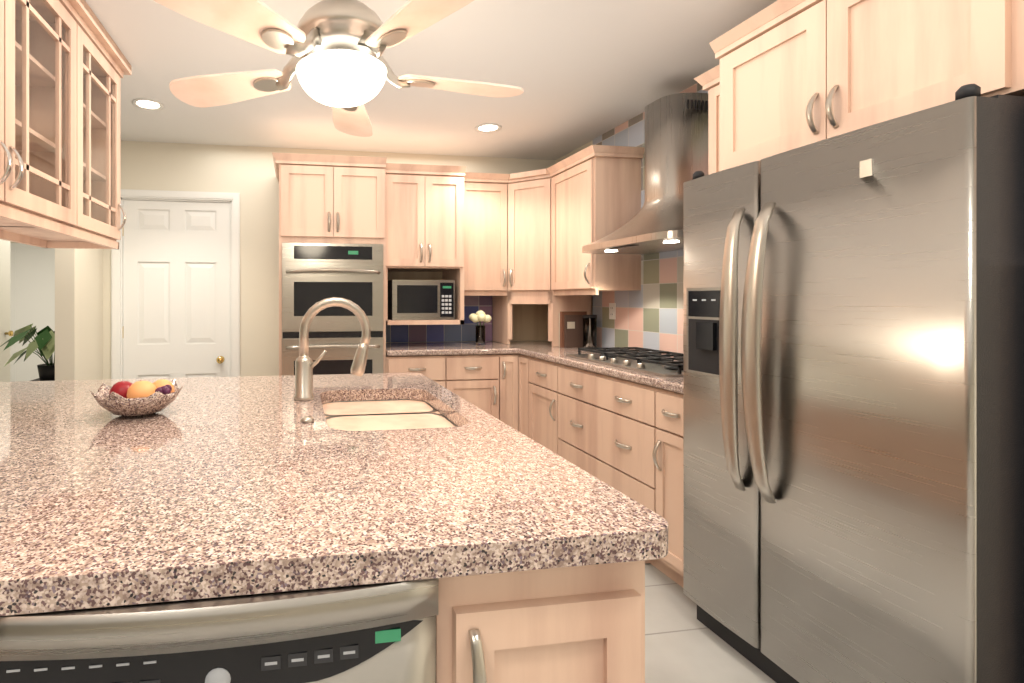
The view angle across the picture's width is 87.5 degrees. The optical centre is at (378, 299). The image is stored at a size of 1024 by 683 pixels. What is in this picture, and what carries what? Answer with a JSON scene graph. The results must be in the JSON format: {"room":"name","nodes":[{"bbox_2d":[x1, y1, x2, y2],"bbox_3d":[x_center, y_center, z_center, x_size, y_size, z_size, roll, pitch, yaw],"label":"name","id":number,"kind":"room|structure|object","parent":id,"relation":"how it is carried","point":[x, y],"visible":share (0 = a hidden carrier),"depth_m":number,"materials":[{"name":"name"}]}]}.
{"room":"kitchen","nodes":[
{"label":"kitchen","id":0,"kind":"room"},
{"bbox_2d":[55,248,102,380],"bbox_3d":[-2.108,0.030,3.660,0.120,2.480,0.510,0,0,-9],"label":"wall","id":1,"kind":"structure","parent":0,"point":[78,314],"depth_m":3.48,"materials":[{"name":"beige paint"}]},
{"bbox_2d":[103,141,555,379],"bbox_3d":[-0.345,0.030,4.258,3.790,2.480,0.120,0,0,-9],"label":"wall","id":2,"kind":"structure","parent":0,"point":[247,173],"depth_m":4.09,"materials":[{"name":"beige paint"}]},
{"bbox_2d":[111,189,239,378],"bbox_3d":[-1.566,0.216,4.038,0.944,2.107,0.174,0,0,-9],"label":"door","id":3,"kind":"structure","parent":2,"relation":"attached to","point":[175,284],"depth_m":4.01,"materials":[{"name":"white paint"}]},
{"bbox_2d":[386,163,465,324],"bbox_3d":[0.299,-0.396,4.017,0.608,1.162,0.552,0,0,-9],"label":"upper cabinet","id":4,"kind":"object","parent":2,"relation":"attached to","point":[424,222],"visible":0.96,"depth_m":3.79,"materials":[{"name":"brown wood"}]},
{"bbox_2d":[388,280,454,319],"bbox_3d":[0.305,0.003,4.000,0.475,0.296,0.363,0,0,-9],"label":"microwave","id":5,"kind":"object","parent":4,"relation":"in","point":[421,299],"visible":0.98,"depth_m":3.82,"materials":[{"name":"silver metal"}]},
{"bbox_2d":[386,296,491,341],"bbox_3d":[0.499,0.051,4.327,1.060,0.603,0.008,0,0,-9],"label":"tile","id":6,"kind":"structure","parent":2,"relation":"attached to","point":[466,331],"depth_m":4.34,"materials":[{"name":"blue tile"}]},
{"bbox_2d":[464,172,509,295],"bbox_3d":[0.791,-0.503,4.181,0.406,0.947,0.382,0,0,-9],"label":"upper cabinet","id":7,"kind":"object","parent":2,"relation":"attached to","point":[485,234],"visible":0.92,"depth_m":4.04,"materials":[{"name":"brown wood"}]},
{"bbox_2d":[492,169,592,346],"bbox_3d":[1.286,-0.312,4.158,0.592,1.330,0.583,0,0,-9],"label":"upper cabinet","id":8,"kind":"object","parent":2,"relation":"attached to","point":[529,307],"visible":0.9,"depth_m":3.98,"materials":[{"name":"brown wood"}]},
{"bbox_2d":[85,0,776,159],"bbox_3d":[-2.317,-1.235,3.025,8.370,0.050,11.700,0,0,-9],"label":"ceiling","id":9,"kind":"structure","parent":0,"point":[581,72],"depth_m":2.75,"materials":[{"name":"white paint"}]},
{"bbox_2d":[0,0,130,248],"bbox_3d":[-1.286,-0.732,1.318,0.442,0.953,2.685,0,0,-9],"label":"upper cabinet","id":10,"kind":"object","parent":9,"relation":"hanging from","point":[65,66],"visible":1,"depth_m":2.06,"materials":[{"name":"brown wood"}]},
{"bbox_2d":[132,98,163,110],"bbox_3d":[-1.429,-1.206,3.206,0.184,0.006,0.184,0,0,-9],"label":"recessed light","id":11,"kind":"object","parent":9,"relation":"in","point":[147,104],"visible":0.96,"depth_m":3.21,"materials":[{"name":"white paint"}]},
{"bbox_2d":[154,0,523,136],"bbox_3d":[-0.099,-0.931,1.781,1.296,0.556,1.302,0,0,-9],"label":"ceiling fan","id":12,"kind":"object","parent":9,"relation":"hanging from","point":[337,62],"visible":1,"depth_m":1.64,"materials":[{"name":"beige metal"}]},
{"bbox_2d":[475,123,500,132],"bbox_3d":[0.769,-1.206,3.645,0.184,0.006,0.184,0,0,-9],"label":"recessed light","id":13,"kind":"object","parent":9,"relation":"in","point":[487,128],"visible":1,"depth_m":3.64,"materials":[{"name":"white paint"}]},
{"bbox_2d":[556,140,600,347],"bbox_3d":[1.743,0.030,3.668,0.150,2.480,11.700,0,0,-9],"label":"wall","id":14,"kind":"structure","parent":0,"point":[590,143],"depth_m":4.17,"materials":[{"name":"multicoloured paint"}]},
{"bbox_2d":[547,145,644,295],"bbox_3d":[1.482,-0.503,3.593,0.382,0.947,0.603,0,0,-9],"label":"upper cabinet","id":15,"kind":"object","parent":14,"relation":"attached to","point":[595,192],"visible":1,"depth_m":3.36,"materials":[{"name":"brown wood"}]},
{"bbox_2d":[582,93,707,254],"bbox_3d":[1.532,-0.688,2.855,0.500,0.804,0.900,0,0,-9],"label":"range hood","id":16,"kind":"object","parent":14,"relation":"attached to","point":[676,141],"visible":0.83,"depth_m":2.74,"materials":[{"name":"silver metal"}]},
{"bbox_2d":[593,83,707,356],"bbox_3d":[1.758,-0.428,3.063,0.008,1.563,1.740,0,0,-9],"label":"tile","id":17,"kind":"structure","parent":14,"relation":"attached to","point":[649,314],"depth_m":3.33,"materials":[{"name":"tile"}]},
{"bbox_2d":[609,303,615,318],"bbox_3d":[1.654,0.083,3.669,0.008,0.115,0.070,0,0,-9],"label":"outlet","id":18,"kind":"object","parent":17,"relation":"attached to","point":[612,310],"visible":1,"depth_m":3.66,"materials":[{"name":"white paint"}]},
{"bbox_2d":[694,64,719,174],"bbox_3d":[1.683,-0.533,2.322,0.382,1.007,0.280,0,0,-9],"label":"upper cabinet","id":19,"kind":"object","parent":14,"relation":"attached to","point":[709,81],"visible":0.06,"depth_m":2.35,"materials":[{"name":"brown wood"}]},
{"bbox_2d":[709,0,1023,170],"bbox_3d":[1.696,-0.778,1.697,0.552,0.547,0.951,0,0,-9],"label":"upper cabinet","id":20,"kind":"object","parent":14,"relation":"attached to","point":[794,74],"visible":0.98,"depth_m":1.62,"materials":[{"name":"brown wood"}]},
{"bbox_2d":[645,563,775,682],"bbox_3d":[-2.317,1.295,3.025,8.370,0.050,11.700,0,0,-9],"label":"floor","id":21,"kind":"structure","parent":0,"point":[683,644],"depth_m":1.90,"materials":[{"name":"tile"}]},
{"bbox_2d":[0,239,13,381],"bbox_3d":[-3.458,0.245,4.590,0.105,2.050,0.750,0,0,-9],"label":"trim","id":22,"kind":"structure","parent":21,"relation":"on","point":[6,333],"depth_m":4.86,"materials":[{"name":"white paint"}]},
{"bbox_2d":[0,324,54,380],"bbox_3d":[-2.638,0.730,4.134,0.659,1.080,0.723,0,0,-9],"label":"potted plant","id":23,"kind":"object","parent":21,"relation":"on","point":[43,341],"visible":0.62,"depth_m":4.00,"materials":[{"name":"green plant"}]},
{"bbox_2d":[10,243,54,381],"bbox_3d":[-5.097,0.210,7.889,0.940,2.120,0.019,0,0,-9],"label":"wall","id":24,"kind":"structure","parent":21,"relation":"on","point":[32,284],"depth_m":7.83,"materials":[{"name":"white paint"}]},
{"bbox_2d":[272,152,386,375],"bbox_3d":[-0.378,0.144,3.822,0.780,2.252,0.725,0,0,-9],"label":"tall cabinet","id":25,"kind":"object","parent":21,"relation":"on","point":[332,225],"visible":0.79,"depth_m":3.54,"materials":[{"name":"brown wood"}]},
{"bbox_2d":[281,242,383,375],"bbox_3d":[-0.308,0.228,3.529,0.695,1.225,0.123,0,0,-9],"label":"oven","id":26,"kind":"object","parent":25,"relation":"in","point":[311,272],"depth_m":3.53,"materials":[{"name":"silver metal"}]},
{"bbox_2d":[386,341,517,355],"bbox_3d":[0.483,0.375,3.987,0.960,0.040,0.654,0,0,-9],"label":"countertop","id":27,"kind":"structure","parent":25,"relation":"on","point":[490,347],"depth_m":3.75,"materials":[{"name":"stone"}]},
{"bbox_2d":[469,310,491,344],"bbox_3d":[0.798,0.220,4.055,0.177,0.269,0.176,0,0,-9],"label":"flower vase","id":28,"kind":"object","parent":27,"relation":"on","point":[479,316],"visible":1,"depth_m":4.02,"materials":[{"name":"clear glass"}]},
{"bbox_2d":[0,549,667,682],"bbox_3d":[-1.061,0.836,1.413,2.886,0.868,1.716,0,0,-9],"label":"kitchen island","id":29,"kind":"object","parent":21,"relation":"on","point":[581,619],"depth_m":0.73,"materials":[{"name":"wood"}]},
{"bbox_2d":[0,373,667,608],"bbox_3d":[-1.094,0.377,1.437,2.890,0.045,1.740,0,0,-9],"label":"island countertop","id":30,"kind":"structure","parent":29,"relation":"on","point":[237,481],"depth_m":0.94,"materials":[{"name":"stone"}]},
{"bbox_2d":[89,379,183,416],"bbox_3d":[-0.740,0.300,1.603,0.260,0.108,0.264,0,0,-9],"label":"fruit bowl","id":31,"kind":"object","parent":30,"relation":"on","point":[135,399],"visible":1,"depth_m":1.54,"materials":[{"name":"stone"}]},
{"bbox_2d":[292,297,371,400],"bbox_3d":[-0.166,0.173,1.854,0.276,0.362,0.076,0,0,-9],"label":"faucet","id":32,"kind":"object","parent":30,"relation":"on","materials":[{"name":"silver metal"}]},
{"bbox_2d":[324,397,455,428],"bbox_3d":[0.021,0.499,1.735,0.445,0.223,0.670,0,0,-9],"label":"sink","id":33,"kind":"object","parent":30,"relation":"in","point":[345,412],"depth_m":1.84,"materials":[{"name":"beige ceramic"}]},
{"bbox_2d":[386,354,519,430],"bbox_3d":[0.496,0.836,3.985,0.990,0.868,0.677,0,0,-9],"label":"base cabinet","id":34,"kind":"object","parent":21,"relation":"on","point":[488,383],"visible":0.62,"depth_m":3.72,"materials":[{"name":"brown wood"}]},
{"bbox_2d":[518,355,521,432],"bbox_3d":[1.340,0.836,3.708,0.627,0.868,0.236,0,0,-9],"label":"base cabinet","id":35,"kind":"object","parent":21,"relation":"on","point":[519,357],"depth_m":3.74,"materials":[{"name":"brown wood"}]},
{"bbox_2d":[522,355,549,449],"bbox_3d":[1.378,0.836,3.468,0.627,0.868,0.450,0,0,-9],"label":"base cabinet","id":36,"kind":"object","parent":21,"relation":"on","point":[535,371],"depth_m":3.49,"materials":[{"name":"brown wood"}]},
{"bbox_2d":[550,362,651,563],"bbox_3d":[1.481,0.836,2.816,0.627,0.868,0.990,0,0,-9],"label":"base cabinet","id":37,"kind":"object","parent":21,"relation":"on","point":[623,436],"depth_m":2.72,"materials":[{"name":"brown wood"}]},
{"bbox_2d":[493,341,682,393],"bbox_3d":[1.397,0.375,3.292,0.629,0.040,2.311,0,0,-9],"label":"countertop","id":38,"kind":"structure","parent":37,"relation":"on","point":[545,350],"depth_m":2.88,"materials":[{"name":"stone"}]},
{"bbox_2d":[559,311,586,347],"bbox_3d":[1.441,0.222,3.846,0.200,0.265,0.074,0,0,-9],"label":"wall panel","id":39,"kind":"object","parent":38,"relation":"on","point":[570,329],"visible":0.85,"depth_m":3.81,"materials":[{"name":"brown"}]},
{"bbox_2d":[583,315,596,347],"bbox_3d":[1.535,0.234,3.766,0.098,0.240,0.098,0,0,-9],"label":"pasta jar","id":40,"kind":"object","parent":38,"relation":"on","point":[589,331],"visible":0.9,"depth_m":3.73,"materials":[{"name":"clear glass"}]},
{"bbox_2d":[566,347,682,376],"bbox_3d":[1.488,0.329,2.848,0.500,0.050,0.900,0,0,-9],"label":"cooktop","id":41,"kind":"object","parent":38,"relation":"in","point":[662,363],"visible":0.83,"depth_m":2.82,"materials":[{"name":"silver metal"}]},
{"bbox_2d":[650,387,682,586],"bbox_3d":[1.568,0.836,2.268,0.627,0.868,0.220,0,0,-9],"label":"base cabinet","id":42,"kind":"object","parent":21,"relation":"on","point":[666,406],"depth_m":2.25,"materials":[{"name":"brown wood"}]},
{"bbox_2d":[683,84,1023,682],"bbox_3d":[1.570,0.383,1.671,0.756,1.775,0.900,0,0,-9],"label":"fridge","id":43,"kind":"object","parent":21,"relation":"on","point":[853,406],"visible":1,"depth_m":1.40,"materials":[{"name":"silver metal"}]},
{"bbox_2d":[683,160,777,648],"bbox_3d":[1.236,0.352,1.901,0.168,1.635,0.342,0,0,-9],"label":"freezer","id":44,"kind":"object","parent":43,"relation":"in","point":[722,495],"depth_m":1.88,"materials":[{"name":"silver metal"}]}
]}

